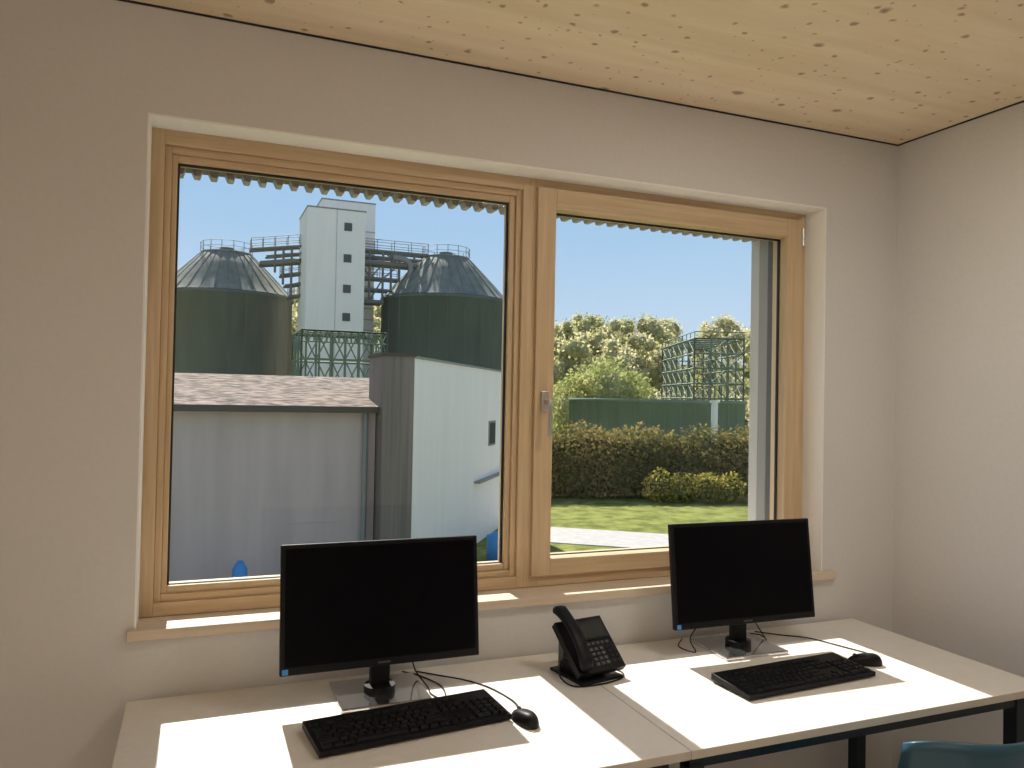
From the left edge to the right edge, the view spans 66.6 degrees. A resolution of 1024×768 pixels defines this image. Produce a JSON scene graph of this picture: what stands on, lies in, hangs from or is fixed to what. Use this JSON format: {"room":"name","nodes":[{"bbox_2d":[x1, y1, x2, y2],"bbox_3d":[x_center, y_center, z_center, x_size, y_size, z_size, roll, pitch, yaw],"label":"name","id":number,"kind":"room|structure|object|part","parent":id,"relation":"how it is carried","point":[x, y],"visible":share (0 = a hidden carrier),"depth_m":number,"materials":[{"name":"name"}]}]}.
{"room":"office","nodes":[
{"label":"office","id":0,"kind":"room"},
{"bbox_2d":[0,0,897,767],"bbox_3d":[-0.504,0.288,2.614,4.838,3.315,0.330,2,-1,-22],"label":"wall","id":1,"kind":"structure","parent":0,"point":[81,80],"depth_m":2.24,"materials":[{"name":"paint"}]},
{"bbox_2d":[139,127,804,617],"bbox_3d":[-0.021,0.032,2.993,2.500,1.550,0.594,2,-1,-22],"label":"window","id":2,"kind":"structure","parent":1,"relation":"in","point":[530,208],"depth_m":2.79,"materials":[{"name":"brown wood"}]},
{"bbox_2d":[134,113,825,628],"bbox_3d":[0.083,-0.011,2.738,2.500,1.470,0.112,2,-1,-22],"label":"window reveal","id":3,"kind":"structure","parent":1,"relation":"attached to","point":[815,216],"depth_m":2.94,"materials":[{"name":"paint"}]},
{"bbox_2d":[126,569,835,642],"bbox_3d":[0.089,0.739,2.721,2.571,0.030,0.135,2,-1,-22],"label":"window sill","id":4,"kind":"structure","parent":1,"relation":"attached to","point":[191,625],"depth_m":2.60,"materials":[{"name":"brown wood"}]},
{"bbox_2d":[118,0,1023,145],"bbox_3d":[0.530,-1.090,0.144,4.438,0.005,5.050,2,-1,-22],"label":"trim","id":5,"kind":"structure","parent":1,"relation":"attached to","point":[129,1],"depth_m":2.66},
{"bbox_2d":[132,0,1023,143],"bbox_3d":[0.531,-1.153,0.145,4.438,0.120,5.050,2,-1,-22],"label":"ceiling","id":6,"kind":"structure","parent":0,"point":[889,71],"depth_m":2.42,"materials":[{"name":"brown wood"}]},
{"bbox_2d":[891,102,1023,767],"bbox_3d":[2.654,0.321,0.989,0.200,3.315,5.050,2,-1,-22],"label":"wall","id":7,"kind":"structure","parent":0,"point":[958,562],"depth_m":3.01,"materials":[{"name":"paint"}]},
{"bbox_3d":[0.477,1.696,0.095,4.438,0.150,5.050,2,-1,-22],"label":"floor","id":8,"kind":"structure","parent":0,"visible":0},
{"bbox_2d":[112,653,690,767],"bbox_3d":[-0.323,1.270,2.052,1.321,0.740,0.791,2,-1,-22],"label":"desk","id":9,"kind":"object","parent":8,"relation":"on","point":[254,727],"visible":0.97,"depth_m":2.02,"materials":[{"name":"laminate"}]},
{"bbox_2d":[279,535,478,713],"bbox_3d":[-0.382,0.678,2.277,0.575,0.448,0.224,2,-1,-22],"label":"computer monitor","id":10,"kind":"object","parent":9,"relation":"on","point":[377,605],"visible":0.98,"depth_m":2.24,"materials":[{"name":"black plastic"}]},
{"bbox_2d":[402,662,445,696],"bbox_3d":[-0.267,0.811,2.343,0.105,0.192,0.265,2,-1,-22],"label":"cable","id":11,"kind":"object","parent":10,"relation":"attached to","point":[417,674],"visible":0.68,"depth_m":2.36,"materials":[{"name":"black plastic"}]},
{"bbox_2d":[302,689,511,757],"bbox_3d":[-0.270,0.883,2.052,0.520,0.028,0.173,2,-1,-28],"label":"keyboard","id":12,"kind":"object","parent":9,"relation":"on","point":[364,729],"visible":1,"depth_m":2.02,"materials":[{"name":"black plastic"}]},
{"bbox_2d":[417,671,517,705],"bbox_3d":[-0.116,0.901,2.328,0.452,0.014,0.076,0,-1,44],"label":"cable","id":13,"kind":"object","parent":9,"relation":"on","point":[417,671],"visible":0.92,"depth_m":2.38,"materials":[{"name":"black plastic"}]},
{"bbox_2d":[511,706,538,729],"bbox_3d":[0.035,0.890,2.094,0.054,0.034,0.109,2,-1,-30],"label":"computer mouse","id":14,"kind":"object","parent":9,"relation":"on","point":[524,718],"visible":0.99,"depth_m":2.06,"materials":[{"name":"black plastic"}]},
{"bbox_2d":[556,618,1023,767],"bbox_3d":[0.908,1.302,2.549,1.329,0.740,0.791,2,-1,-22],"label":"desk","id":15,"kind":"object","parent":8,"relation":"on","point":[917,683],"visible":0.78,"depth_m":2.36,"materials":[{"name":"laminate"}]},
{"bbox_2d":[550,605,625,687],"bbox_3d":[0.234,0.813,2.460,0.222,0.209,0.190,2,-1,-32],"label":"desk phone","id":16,"kind":"object","parent":15,"relation":"on","point":[588,655],"visible":1,"depth_m":2.44,"materials":[{"name":"black plastic"}]},
{"bbox_3d":[0.253,0.890,2.425,0.222,0.055,0.112,2,-1,-32],"label":"handset cord","id":17,"kind":"part","parent":16,"relation":"part of","materials":[{"name":"black plastic"}]},
{"bbox_2d":[668,518,814,660],"bbox_3d":[0.805,0.710,2.767,0.585,0.448,0.224,1,-1,-21],"label":"computer monitor","id":18,"kind":"object","parent":15,"relation":"on","point":[735,575],"visible":0.99,"depth_m":2.73,"materials":[{"name":"black plastic"}]},
{"bbox_2d":[678,629,695,652],"bbox_3d":[0.642,0.836,2.756,0.147,0.192,0.108,0,-1,39],"label":"cable","id":19,"kind":"object","parent":18,"relation":"attached to","point":[694,629],"visible":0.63,"depth_m":2.74,"materials":[{"name":"black plastic"}]},
{"bbox_2d":[748,623,766,640],"bbox_3d":[0.897,0.845,2.866,0.082,0.197,0.147,1,-1,3],"label":"cable","id":20,"kind":"object","parent":18,"relation":"attached to","point":[763,636],"visible":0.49,"depth_m":2.85,"materials":[{"name":"black plastic"}]},
{"bbox_2d":[711,652,875,699],"bbox_3d":[0.889,0.912,2.454,0.520,0.028,0.173,2,-1,-26],"label":"keyboard","id":21,"kind":"object","parent":15,"relation":"on","point":[798,674],"visible":1,"depth_m":2.42,"materials":[{"name":"black plastic"}]},
{"bbox_2d":[755,631,866,652],"bbox_3d":[1.097,0.933,2.833,0.421,0.014,0.081,0,-1,44],"label":"cable","id":22,"kind":"object","parent":15,"relation":"on","point":[755,631],"visible":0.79,"depth_m":2.87,"materials":[{"name":"black plastic"}]},
{"bbox_2d":[848,653,882,666],"bbox_3d":[1.182,0.920,2.616,0.114,0.036,0.057,1,-1,6],"label":"computer mouse","id":23,"kind":"object","parent":15,"relation":"on","point":[864,659],"visible":0.91,"depth_m":2.60,"materials":[{"name":"black plastic"}]},
{"bbox_2d":[898,741,1023,767],"bbox_3d":[1.092,1.250,2.027,0.442,0.839,0.511,1,-1,-8],"label":"chair","id":24,"kind":"object","parent":8,"relation":"on","point":[914,754],"visible":1,"depth_m":1.80,"materials":[{"name":"plastic"}]},
{"label":"outside","id":25,"kind":"structure","parent":0,"visible":0},
{"bbox_2d":[477,365,749,561],"bbox_3d":[26.129,1.360,148.841,480.000,13.500,250.000,2,-1,-22],"label":"ground","id":26,"kind":"structure","parent":25,"point":[634,514],"depth_m":34.45,"materials":[{"name":"green plant"}]},
{"bbox_2d":[175,239,293,375],"bbox_3d":[-29.074,-4.188,78.895,13.360,20.030,13.360,2,-1,-22],"label":"silo","id":27,"kind":"object","parent":26,"relation":"on","point":[233,317],"visible":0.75,"depth_m":73.68,"materials":[{"name":"metal"}]},
{"bbox_2d":[232,560,247,577],"bbox_3d":[-6.262,4.634,17.918,0.340,1.140,0.340,2,-1,-22],"label":"barrel","id":28,"kind":"object","parent":26,"relation":"on","point":[240,569],"visible":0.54,"depth_m":17.81,"materials":[{"name":"blue plastic"}]},
{"bbox_2d":[169,352,500,581],"bbox_3d":[-10.683,2.158,22.492,25.750,6.080,11.250,2,-1,-22],"label":"industrial hall","id":29,"kind":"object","parent":26,"relation":"on","point":[261,464],"visible":0.67,"depth_m":19.66,"materials":[{"name":"grey metal"}]},
{"bbox_2d":[296,198,375,377],"bbox_3d":[-17.418,-6.140,77.144,7.500,24.320,12.120,2,-1,-22],"label":"stair tower","id":30,"kind":"structure","parent":26,"relation":"on","point":[333,232],"depth_m":71.43,"materials":[{"name":"grey metal"}]},
{"bbox_2d":[250,234,428,305],"bbox_3d":[-17.084,-10.940,77.072,16.538,6.343,6.909,2,-1,-22],"label":"bridge","id":31,"kind":"structure","parent":30,"relation":"attached to","point":[395,262],"depth_m":75.67,"materials":[{"name":"metal"}]},
{"bbox_2d":[291,329,387,377],"bbox_3d":[-11.632,1.193,51.919,5.527,9.133,5.137,2,-1,-22],"label":"gantry","id":32,"kind":"object","parent":26,"relation":"on","point":[372,338],"visible":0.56,"depth_m":50.09,"materials":[{"name":"green metal"}]},
{"bbox_2d":[380,244,502,369],"bbox_3d":[-6.889,-3.756,79.232,13.060,20.030,13.060,2,-1,-22],"label":"silo","id":33,"kind":"object","parent":26,"relation":"on","point":[446,309],"visible":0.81,"depth_m":74.01,"materials":[{"name":"metal"}]},
{"bbox_2d":[486,532,497,560],"bbox_3d":[-0.475,4.968,23.815,0.600,0.900,0.600,2,-1,-22],"label":"barrel","id":34,"kind":"object","parent":26,"relation":"on","point":[492,538],"visible":0.56,"depth_m":23.56,"materials":[{"name":"blue plastic"}]},
{"bbox_2d":[289,288,749,428],"bbox_3d":[18.379,-4.469,149.998,162.229,26.763,71.562,2,-1,-22],"label":"trees","id":35,"kind":"object","parent":26,"relation":"on","point":[616,338],"visible":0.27,"depth_m":141.85,"materials":[{"name":"green plant"}]},
{"bbox_2d":[553,355,657,436],"bbox_3d":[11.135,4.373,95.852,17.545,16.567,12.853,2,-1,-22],"label":"round shrub","id":36,"kind":"object","parent":26,"relation":"on","point":[612,384],"visible":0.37,"depth_m":92.13,"materials":[{"name":"green plant"}]},
{"bbox_2d":[551,419,748,498],"bbox_3d":[11.413,4.188,41.496,30.871,4.581,3.540,1,-1,-10],"label":"hedge","id":37,"kind":"object","parent":26,"relation":"on","point":[583,466],"visible":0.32,"depth_m":39.99,"materials":[{"name":"green plant"}]},
{"bbox_2d":[569,398,746,442],"bbox_3d":[14.078,4.069,76.631,17.100,5.100,17.100,2,-1,-22],"label":"fence","id":38,"kind":"object","parent":26,"relation":"on","point":[610,413],"visible":0.62,"depth_m":69.18,"materials":[{"name":"green metal"}]},
{"bbox_2d":[641,467,747,502],"bbox_3d":[9.035,5.136,38.575,5.505,2.042,1.570,1,-1,-6],"label":"shrub","id":39,"kind":"object","parent":26,"relation":"on","point":[682,489],"visible":1,"depth_m":38.32,"materials":[{"name":"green plant"}]},
{"bbox_2d":[661,331,744,400],"bbox_3d":[24.547,0.641,102.431,12.671,13.465,20.042,2,-1,-22],"label":"lattice frame","id":40,"kind":"object","parent":26,"relation":"on","point":[692,344],"visible":0.69,"depth_m":98.70,"materials":[{"name":"green metal"}]},
{"bbox_2d":[710,400,719,441],"bbox_3d":[17.337,3.961,66.839,0.840,5.100,0.819,2,-1,-22],"label":"vent pipe","id":41,"kind":"object","parent":26,"relation":"on","point":[714,403],"visible":0.68,"depth_m":66.61,"materials":[{"name":"metal"}]},
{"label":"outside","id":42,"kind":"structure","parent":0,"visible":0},
{"bbox_2d":[550,527,668,547],"bbox_3d":[17.171,5.755,24.534,36.105,0.030,3.163,1,-1,15],"label":"footpath","id":43,"kind":"structure","parent":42,"point":[575,536],"depth_m":28.00,"materials":[{"name":"concrete"}]}
]}

